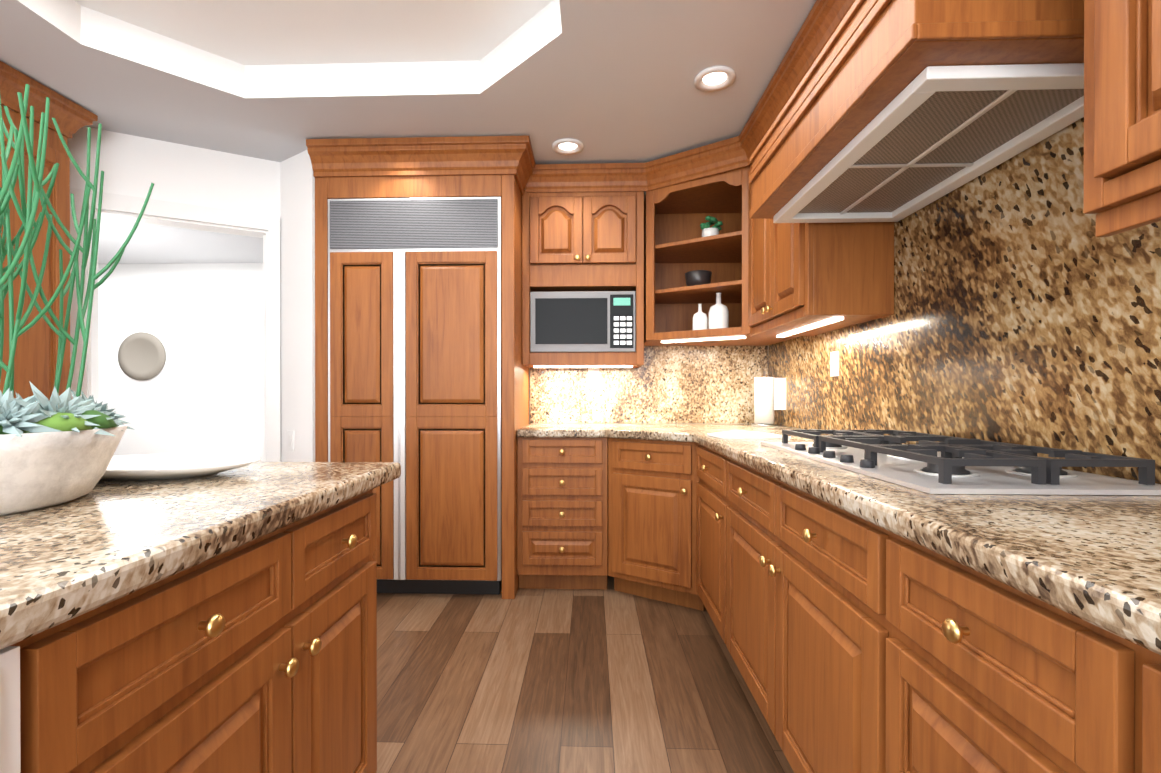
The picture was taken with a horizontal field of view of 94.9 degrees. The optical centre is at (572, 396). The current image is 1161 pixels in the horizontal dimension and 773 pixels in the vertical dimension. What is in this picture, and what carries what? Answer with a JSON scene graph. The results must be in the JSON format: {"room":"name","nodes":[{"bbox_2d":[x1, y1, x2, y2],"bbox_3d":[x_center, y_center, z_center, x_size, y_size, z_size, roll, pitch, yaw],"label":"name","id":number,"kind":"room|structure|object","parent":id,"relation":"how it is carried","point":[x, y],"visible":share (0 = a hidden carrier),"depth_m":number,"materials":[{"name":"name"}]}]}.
{"room":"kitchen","nodes":[
{"label":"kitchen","id":0,"kind":"room"},
{"bbox_2d":[68,127,280,461],"bbox_3d":[-2.243,-0.137,2.885,1.221,2.460,0.110,0,0,-29],"label":"wall","id":1,"kind":"structure","parent":0,"point":[133,165],"depth_m":2.88,"materials":[{"name":"white paint"}]},
{"bbox_2d":[70,188,279,461],"bbox_3d":[-2.146,0.025,2.935,0.940,2.135,0.147,0,0,-29],"label":"door frame","id":2,"kind":"structure","parent":1,"relation":"attached to","point":[119,207],"depth_m":2.92,"materials":[{"name":"white paint"}]},
{"bbox_2d":[98,263,263,461],"bbox_3d":[-4.767,-0.148,5.590,6.280,2.460,0.100,0,0,2],"label":"door","id":3,"kind":"structure","parent":0,"point":[201,391],"depth_m":5.51,"materials":[{"name":"white paint"}]},
{"bbox_2d":[118,332,165,380],"bbox_3d":[-4.460,-0.417,5.514,0.500,0.500,0.020,0,0,2],"label":"decorative plate","id":4,"kind":"object","parent":3,"relation":"attached to","point":[141,356],"visible":1,"depth_m":5.51,"materials":[{"name":"beige ceramic"}]},
{"bbox_2d":[263,235,265,461],"bbox_3d":[-1.750,-0.139,3.416,0.100,2.460,0.600,0,0,2],"label":"wall","id":5,"kind":"structure","parent":0,"point":[264,331],"depth_m":3.12,"materials":[{"name":"white paint"}]},
{"bbox_2d":[280,150,314,461],"bbox_3d":[-1.562,-0.138,3.028,0.337,2.460,0.020,0,0,34],"label":"wall","id":6,"kind":"structure","parent":0,"point":[297,240],"depth_m":3.01,"materials":[{"name":"white paint"}]},
{"bbox_2d":[286,430,293,450],"bbox_3d":[-1.617,0.252,3.050,0.075,0.115,0.009,0,0,34],"label":"light switch","id":7,"kind":"object","parent":6,"relation":"attached to","point":[289,440],"visible":1,"depth_m":3.04,"materials":[{"name":"white plastic"}]},
{"bbox_2d":[0,0,815,263],"bbox_3d":[-3.343,-1.477,1.574,9.400,0.230,8.020,0,0,2],"label":"ceiling","id":8,"kind":"structure","parent":0,"point":[607,81],"depth_m":2.33,"materials":[{"name":"grey paint"}]},
{"bbox_2d":[552,138,582,154],"bbox_3d":[-0.026,-1.361,2.903,0.170,0.012,0.170,0,0,2],"label":"recessed light","id":9,"kind":"object","parent":8,"relation":"in","point":[567,146],"visible":0.98,"depth_m":2.90,"materials":[{"name":"white"}]},
{"bbox_2d":[694,66,734,91],"bbox_3d":[0.608,-1.359,2.281,0.170,0.012,0.170,0,0,2],"label":"recessed light","id":10,"kind":"object","parent":8,"relation":"in","point":[713,78],"visible":0.96,"depth_m":2.28,"materials":[{"name":"white"}]},
{"bbox_2d":[376,575,793,772],"bbox_3d":[-3.343,1.127,1.584,9.400,0.060,8.020,0,0,2],"label":"floor","id":11,"kind":"structure","parent":0,"point":[610,679],"depth_m":1.99,"materials":[{"name":"brown wood"}]},
{"bbox_2d":[0,61,97,401],"bbox_3d":[-2.482,-0.130,1.963,0.335,2.452,1.245,0,0,2],"label":"tall cabinet","id":12,"kind":"object","parent":11,"relation":"on","point":[35,360],"visible":0.42,"depth_m":2.36,"materials":[{"name":"brown wood"}]},
{"bbox_2d":[0,595,127,772],"bbox_3d":[-1.040,0.669,0.235,1.015,0.868,0.748,0,0,2],"label":"base cabinet","id":13,"kind":"object","parent":11,"relation":"on","point":[64,686],"depth_m":0.56,"materials":[{"name":"brown wood"}]},
{"bbox_2d":[0,462,400,649],"bbox_3d":[-1.062,0.211,0.412,1.080,0.045,2.240,0,0,2],"label":"countertop","id":14,"kind":"structure","parent":13,"relation":"on","point":[102,543],"depth_m":0.78,"materials":[{"name":"stone"}]},
{"bbox_2d":[0,381,134,515],"bbox_3d":[-1.048,0.079,0.887,0.496,0.215,0.489,0,0,2],"label":"potted succulent","id":15,"kind":"object","parent":14,"relation":"on","point":[56,449],"visible":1,"depth_m":0.87,"materials":[{"name":"ceramic"}]},
{"bbox_2d":[0,84,153,396],"bbox_3d":[-1.066,-0.262,0.924,0.483,0.620,0.402,0,0,2],"label":"plant","id":16,"kind":"object","parent":15,"relation":"in","point":[27,215],"visible":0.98,"depth_m":0.99,"materials":[{"name":"green plant"}]},
{"bbox_2d":[101,453,260,480],"bbox_3d":[-0.983,0.168,1.260,0.462,0.034,0.315,0,0,2],"label":"platter","id":17,"kind":"object","parent":14,"relation":"on","point":[151,467],"visible":0.75,"depth_m":1.32,"materials":[{"name":"white ceramic"}]},
{"bbox_2d":[128,508,327,772],"bbox_3d":[-1.021,0.667,0.803,1.015,0.868,0.526,0,0,2],"label":"base cabinet","id":18,"kind":"object","parent":11,"relation":"on","point":[258,655],"depth_m":0.84,"materials":[{"name":"brown wood"}]},
{"bbox_2d":[328,489,376,772],"bbox_3d":[-1.008,0.666,1.175,1.015,0.868,0.475,0,0,2],"label":"base cabinet","id":19,"kind":"object","parent":11,"relation":"on","point":[352,528],"depth_m":1.24,"materials":[{"name":"brown wood"}]},
{"bbox_2d":[328,197,501,594],"bbox_3d":[-0.848,0.007,3.220,0.946,2.168,0.711,0,0,2],"label":"fridge","id":20,"kind":"object","parent":11,"relation":"on","point":[414,346],"visible":0.88,"depth_m":2.87,"materials":[{"name":"brown wood"}]},
{"bbox_2d":[306,135,535,598],"bbox_3d":[-0.804,-0.135,3.188,1.182,2.453,0.788,0,0,2],"label":"enclosure","id":21,"kind":"object","parent":11,"relation":"on","point":[502,167],"visible":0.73,"depth_m":2.87,"materials":[{"name":"brown wood"}]},
{"bbox_2d":[517,437,607,589],"bbox_3d":[-0.048,0.658,3.219,0.502,0.867,0.624,0,0,2],"label":"base cabinet","id":22,"kind":"object","parent":11,"relation":"on","point":[562,513],"visible":0.98,"depth_m":2.94,"materials":[{"name":"brown wood"}]},
{"bbox_2d":[608,438,705,610],"bbox_3d":[0.711,0.658,3.076,1.018,0.867,0.863,0,0,2],"label":"base cabinet","id":23,"kind":"object","parent":11,"relation":"on","point":[651,519],"visible":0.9,"depth_m":2.79,"materials":[{"name":"brown wood"}]},
{"bbox_2d":[516,423,687,441],"bbox_3d":[0.146,0.201,3.087,0.900,0.045,0.888,0,0,2],"label":"countertop","id":24,"kind":"structure","parent":23,"relation":"on","point":[662,432],"depth_m":2.92,"materials":[{"name":"stone"}]},
{"bbox_2d":[696,444,715,625],"bbox_3d":[0.897,0.661,2.310,0.595,0.868,0.673,0,0,2],"label":"base cabinet","id":25,"kind":"object","parent":11,"relation":"on","point":[705,457],"depth_m":2.40,"materials":[{"name":"brown wood"}]},
{"bbox_2d":[716,452,847,772],"bbox_3d":[0.870,0.664,1.531,0.595,0.868,1.174,0,0,2],"label":"base cabinet","id":26,"kind":"object","parent":11,"relation":"on","point":[782,549],"depth_m":1.42,"materials":[{"name":"brown wood"}]},
{"bbox_2d":[848,513,1095,772],"bbox_3d":[0.843,0.667,0.726,0.595,0.868,0.581,0,0,2],"label":"base cabinet","id":27,"kind":"object","parent":11,"relation":"on","point":[854,643],"depth_m":0.76,"materials":[{"name":"brown wood"}]},
{"bbox_2d":[1096,626,1160,772],"bbox_3d":[0.825,0.669,0.198,0.595,0.868,0.620,0,0,2],"label":"base cabinet","id":28,"kind":"object","parent":11,"relation":"on","point":[1128,674],"depth_m":0.53,"materials":[{"name":"brown wood"}]},
{"bbox_2d":[676,424,1160,654],"bbox_3d":[0.875,0.208,1.426,0.670,0.045,4.158,0,0,2],"label":"countertop","id":29,"kind":"structure","parent":28,"relation":"on","point":[1095,560],"depth_m":0.77,"materials":[{"name":"stone"}]},
{"bbox_2d":[707,430,790,438],"bbox_3d":[0.787,0.170,2.400,0.300,0.022,0.210,0,0,-6],"label":"cutting board","id":30,"kind":"object","parent":29,"relation":"on","point":[737,434],"visible":1,"depth_m":2.31,"materials":[{"name":"white plastic"}]},
{"bbox_2d":[751,372,785,426],"bbox_3d":[1.183,0.012,3.237,0.185,0.330,0.150,0,0,2],"label":"paper towel holder","id":31,"kind":"object","parent":29,"relation":"on","point":[769,396],"visible":1,"depth_m":3.18,"materials":[{"name":"white paper"}]},
{"bbox_2d":[761,429,1160,494],"bbox_3d":[0.946,0.152,1.517,0.492,0.064,1.015,0,0,2],"label":"cooktop","id":32,"kind":"object","parent":29,"relation":"in","point":[944,465],"visible":1,"depth_m":1.18,"materials":[{"name":"silver metal"}]},
{"bbox_2d":[529,191,710,423],"bbox_3d":[-0.132,-0.140,3.611,3.120,2.460,0.100,0,0,2],"label":"wall","id":33,"kind":"structure","parent":0,"point":[610,423],"depth_m":3.55,"materials":[{"name":"white paint"}]},
{"bbox_2d":[522,190,643,367],"bbox_3d":[0.066,-0.703,3.317,0.721,1.052,0.427,0,0,2],"label":"upper cabinet","id":34,"kind":"object","parent":33,"relation":"attached to","point":[582,241],"visible":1,"depth_m":3.14,"materials":[{"name":"brown wood"}]},
{"bbox_2d":[530,291,634,351],"bbox_3d":[0.065,-0.443,3.300,0.619,0.355,0.336,0,0,2],"label":"microwave","id":35,"kind":"object","parent":34,"relation":"in","point":[587,321],"visible":0.98,"depth_m":3.13,"materials":[{"name":"silver metal"}]},
{"bbox_2d":[530,346,767,423],"bbox_3d":[0.499,-0.117,3.529,1.566,0.586,0.019,0,0,2],"label":"backsplash","id":36,"kind":"structure","parent":33,"relation":"attached to","point":[691,384],"depth_m":3.52,"materials":[{"name":"stone"}]},
{"bbox_2d":[588,368,598,381],"bbox_3d":[0.139,-0.155,3.526,0.075,0.115,0.009,0,0,2],"label":"electrical outlet","id":37,"kind":"object","parent":36,"relation":"attached to","point":[593,374],"visible":0.82,"depth_m":3.52,"materials":[{"name":"white plastic"}]},
{"bbox_3d":[1.251,-0.128,0.512,0.100,2.460,6.200,0,0,2],"label":"wall","id":38,"kind":"structure","parent":0,"visible":0},
{"bbox_2d":[644,166,800,345],"bbox_3d":[0.851,-0.775,3.156,0.836,0.907,0.694,0,0,2],"label":"upper cabinet","id":39,"kind":"object","parent":38,"relation":"attached to","point":[677,246],"visible":0.58,"depth_m":3.25,"materials":[{"name":"brown wood"}]},
{"bbox_2d":[526,0,854,192],"bbox_3d":[0.269,-1.271,1.292,1.220,0.140,3.700,0,0,2],"label":"crown molding","id":40,"kind":"structure","parent":39,"relation":"attached to","point":[822,22],"depth_m":2.84,"materials":[{"name":"brown wood"}]},
{"bbox_2d":[685,270,711,285],"bbox_3d":[0.743,-0.682,3.149,0.156,0.101,0.156,0,0,2],"label":"bowl","id":41,"kind":"object","parent":39,"relation":"in","point":[696,277],"visible":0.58,"depth_m":3.09,"materials":[{"name":"grey ceramic"}]},
{"bbox_2d":[700,216,722,236],"bbox_3d":[0.819,-0.976,3.144,0.133,0.160,0.144,0,0,2],"label":"potted plant","id":42,"kind":"object","parent":39,"relation":"in","point":[715,229],"visible":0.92,"depth_m":3.11,"materials":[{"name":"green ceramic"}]},
{"bbox_2d":[748,164,893,337],"bbox_3d":[1.057,-0.765,2.418,0.375,0.922,0.751,0,0,2],"label":"upper cabinet","id":43,"kind":"object","parent":38,"relation":"attached to","point":[809,279],"visible":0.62,"depth_m":2.05,"materials":[{"name":"brown wood"}]},
{"bbox_2d":[749,0,1083,222],"bbox_3d":[0.937,-0.928,1.520,0.553,0.548,1.042,0,0,2],"label":"range hood","id":44,"kind":"object","parent":38,"relation":"attached to","point":[895,110],"visible":0.88,"depth_m":1.28,"materials":[{"name":"brown wood"}]},
{"bbox_2d":[768,117,1160,483],"bbox_3d":[1.221,-0.584,1.402,0.019,1.536,4.179,0,0,2],"label":"backsplash","id":45,"kind":"structure","parent":38,"relation":"attached to","point":[1027,306],"depth_m":1.47,"materials":[{"name":"stone"}]},
{"bbox_2d":[830,351,838,375],"bbox_3d":[1.245,-0.156,2.534,0.009,0.115,0.075,0,0,2],"label":"electrical outlet","id":46,"kind":"object","parent":45,"relation":"attached to","point":[834,363],"visible":1,"depth_m":2.52,"materials":[{"name":"white plastic"}]},
{"bbox_2d":[1083,0,1160,223],"bbox_3d":[1.010,-0.764,0.618,0.346,0.910,0.561,0,0,2],"label":"upper cabinet","id":47,"kind":"object","parent":38,"relation":"attached to","point":[1122,115],"depth_m":0.82,"materials":[{"name":"brown wood"}]}
]}

